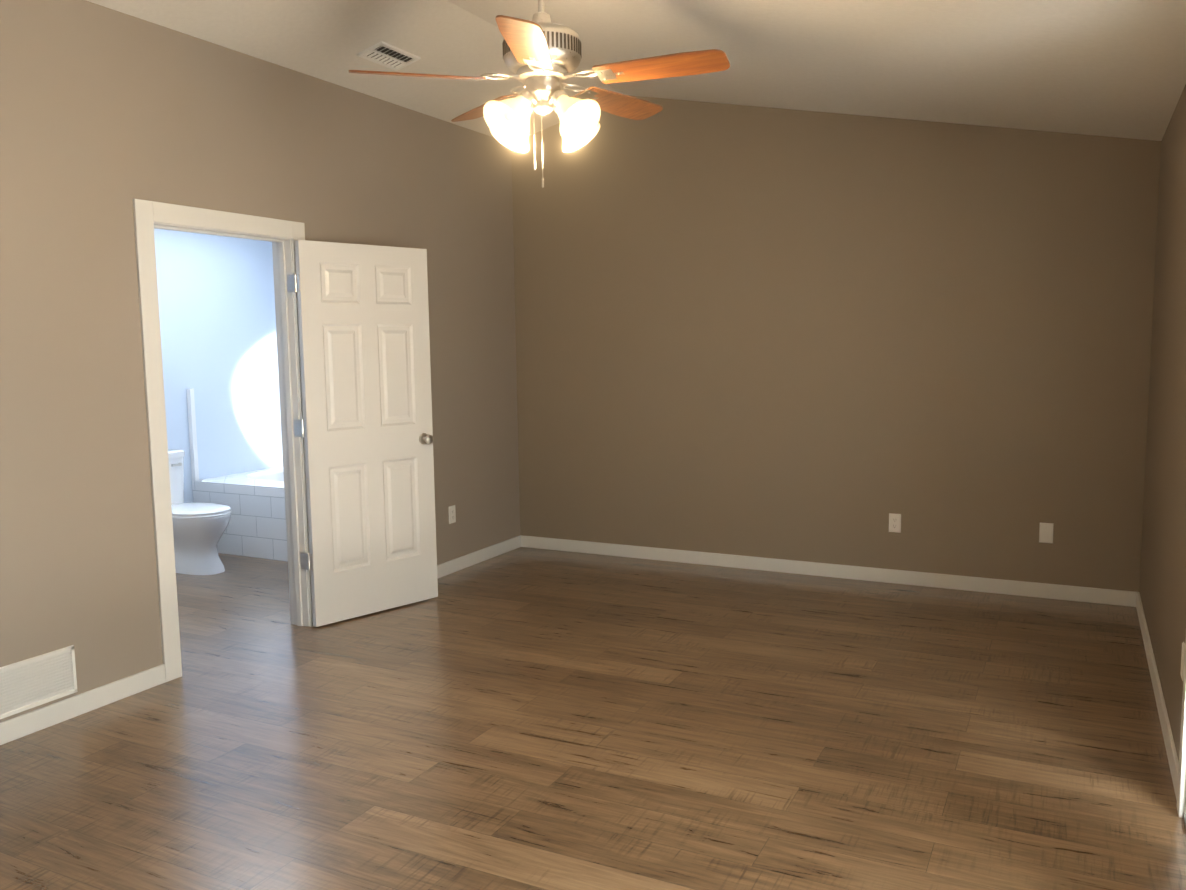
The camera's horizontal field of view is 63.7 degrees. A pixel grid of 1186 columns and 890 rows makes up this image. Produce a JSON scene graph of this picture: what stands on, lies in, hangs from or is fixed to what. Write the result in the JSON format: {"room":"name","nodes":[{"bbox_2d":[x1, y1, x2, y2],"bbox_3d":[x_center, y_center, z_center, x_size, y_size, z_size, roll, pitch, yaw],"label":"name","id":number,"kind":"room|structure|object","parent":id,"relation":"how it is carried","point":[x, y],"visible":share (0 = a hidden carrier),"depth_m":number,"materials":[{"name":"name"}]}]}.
{"room":"empty bedroom","nodes":[
{"label":"empty bedroom","id":0,"kind":"room"},
{"bbox_2d":[154,228,282,502],"bbox_3d":[-3.420,-0.396,6.183,0.120,2.650,4.146,2,7,27],"label":"wall","id":1,"kind":"structure","parent":0,"point":[216,299],"depth_m":7.21,"materials":[{"name":"paint"}]},
{"bbox_2d":[0,0,519,722],"bbox_3d":[-2.332,-0.314,3.540,0.120,3.028,7.626,2,7,27],"label":"wall","id":2,"kind":"structure","parent":0,"point":[108,116],"depth_m":4.11,"materials":[{"name":"beige paint"}]},
{"bbox_2d":[0,645,77,718],"bbox_3d":[-2.216,0.939,3.723,0.012,0.198,0.422,2,7,27],"label":"air vent","id":3,"kind":"object","parent":2,"relation":"in","point":[29,683],"visible":1,"depth_m":3.76,"materials":[{"name":"white metal"}]},
{"bbox_2d":[0,664,165,744],"bbox_3d":[-2.925,1.255,2.344,0.013,0.085,4.407,2,7,27],"label":"baseboard","id":4,"kind":"structure","parent":2,"relation":"attached to","point":[50,715],"depth_m":3.92,"materials":[{"name":"white wood"}]},
{"bbox_2d":[133,199,312,681],"bbox_3d":[-1.777,-0.045,4.661,0.148,2.133,1.006,2,7,27],"label":"door frame","id":5,"kind":"structure","parent":2,"relation":"attached to","point":[282,236],"depth_m":4.41,"materials":[{"name":"white wood"}]},
{"bbox_2d":[287,274,307,569],"bbox_3d":[-1.545,-0.108,4.996,0.053,1.550,0.004,2,7,27],"label":"hinge leaves","id":6,"kind":"object","parent":5,"relation":"attached to","point":[297,423],"visible":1,"depth_m":5.00,"materials":[{"name":"silver metal"}]},
{"bbox_2d":[294,240,437,626],"bbox_3d":[-1.225,-0.074,5.262,0.179,2.025,0.810,5,9,44],"label":"door","id":7,"kind":"structure","parent":2,"relation":"in","point":[366,420],"depth_m":5.22,"materials":[{"name":"white wood"}]},
{"bbox_2d":[449,505,455,523],"bbox_3d":[-0.921,0.456,6.255,0.008,0.116,0.072,2,7,27],"label":"electrical outlet","id":8,"kind":"object","parent":2,"relation":"attached to","point":[452,514],"visible":1,"depth_m":6.25,"materials":[{"name":"plastic"}]},
{"bbox_2d":[437,536,519,578],"bbox_3d":[-1.011,0.817,6.100,0.013,0.085,2.057,2,7,27],"label":"baseboard","id":9,"kind":"structure","parent":2,"relation":"attached to","point":[457,564],"depth_m":6.51,"materials":[{"name":"white wood"}]},
{"bbox_2d":[0,547,1185,889],"bbox_3d":[-0.843,1.252,3.031,8.277,0.120,7.746,2,7,27],"label":"floor","id":10,"kind":"structure","parent":0,"point":[528,719],"depth_m":3.55,"materials":[{"name":"brown wood"}]},
{"bbox_2d":[168,449,231,574],"bbox_3d":[-2.786,0.452,6.463,0.784,0.785,0.444,2,7,27],"label":"toilet","id":11,"kind":"object","parent":10,"relation":"on","point":[199,528],"visible":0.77,"depth_m":6.33,"materials":[{"name":"ceramic"}]},
{"bbox_2d":[186,388,287,560],"bbox_3d":[-1.992,0.160,7.120,1.616,1.200,1.062,2,7,27],"label":"bathtub","id":12,"kind":"object","parent":10,"relation":"on","point":[255,502],"visible":0.25,"depth_m":6.83,"materials":[{"name":"white tile"}]},
{"bbox_2d":[86,0,1185,140],"bbox_3d":[-0.500,-1.628,2.521,4.213,0.762,7.746,2,7,27],"label":"ceiling","id":13,"kind":"structure","parent":0,"point":[1112,68],"depth_m":4.41,"materials":[{"name":"paint"}]},
{"bbox_2d":[356,41,420,70],"bbox_3d":[-1.059,-2.017,4.957,0.165,0.049,0.320,2,7,27],"label":"ceiling vent","id":14,"kind":"object","parent":13,"relation":"in","point":[382,53],"visible":1,"depth_m":4.95,"materials":[{"name":"white metal"}]},
{"bbox_2d":[348,0,729,187],"bbox_3d":[-0.137,-1.333,3.311,1.239,0.875,1.262,2,7,27],"label":"fan","id":15,"kind":"object","parent":13,"relation":"hanging from","point":[542,55],"visible":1,"depth_m":3.24,"materials":[{"name":"brown wood"}]},
{"bbox_2d":[511,95,1160,591],"bbox_3d":[1.241,-0.758,6.037,4.213,3.265,0.120,2,7,27],"label":"wall","id":16,"kind":"structure","parent":0,"point":[791,335],"depth_m":5.85,"materials":[{"name":"beige paint"}]},
{"bbox_2d":[520,535,1131,606],"bbox_3d":[1.233,0.780,6.145,3.973,0.085,0.013,2,7,27],"label":"baseboard","id":17,"kind":"structure","parent":16,"relation":"attached to","point":[979,584],"depth_m":5.96,"materials":[{"name":"white wood"}]},
{"bbox_2d":[889,513,900,532],"bbox_3d":[1.837,0.475,5.805,0.072,0.116,0.008,2,7,27],"label":"electrical outlet","id":18,"kind":"object","parent":16,"relation":"attached to","point":[894,522],"visible":1,"depth_m":5.80,"materials":[{"name":"plastic"}]},
{"bbox_2d":[1039,523,1053,542],"bbox_3d":[2.580,0.501,5.430,0.072,0.116,0.007,2,7,27],"label":"electrical outlet","id":19,"kind":"object","parent":16,"relation":"attached to","point":[1045,532],"visible":1,"depth_m":5.43,"materials":[{"name":"plastic"}]},
{"bbox_2d":[1139,84,1185,759],"bbox_3d":[1.322,0.032,1.718,0.120,2.627,7.626,2,7,27],"label":"wall","id":20,"kind":"structure","parent":0,"point":[1162,590],"depth_m":4.00,"materials":[{"name":"beige paint"}]},
{"bbox_2d":[1132,591,1178,799],"bbox_3d":[2.426,0.982,4.128,0.013,0.085,2.480,2,7,27],"label":"baseboard","id":21,"kind":"structure","parent":20,"relation":"attached to","point":[1172,756],"depth_m":3.80,"materials":[{"name":"white wood"}]},
{"bbox_2d":[1176,640,1185,828],"bbox_3d":[1.477,0.203,2.045,0.146,2.112,1.914,2,7,27],"label":"trim","id":22,"kind":"structure","parent":20,"relation":"attached to","point":[1181,799],"depth_m":2.96,"materials":[{"name":"plastic"}]},
{"bbox_2d":[1180,642,1184,680],"bbox_3d":[1.940,0.712,3.137,0.007,0.116,0.072,2,7,27],"label":"electrical outlet","id":23,"kind":"object","parent":20,"relation":"attached to","point":[1182,660],"visible":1,"depth_m":3.12,"materials":[{"name":"plastic"}]}
]}

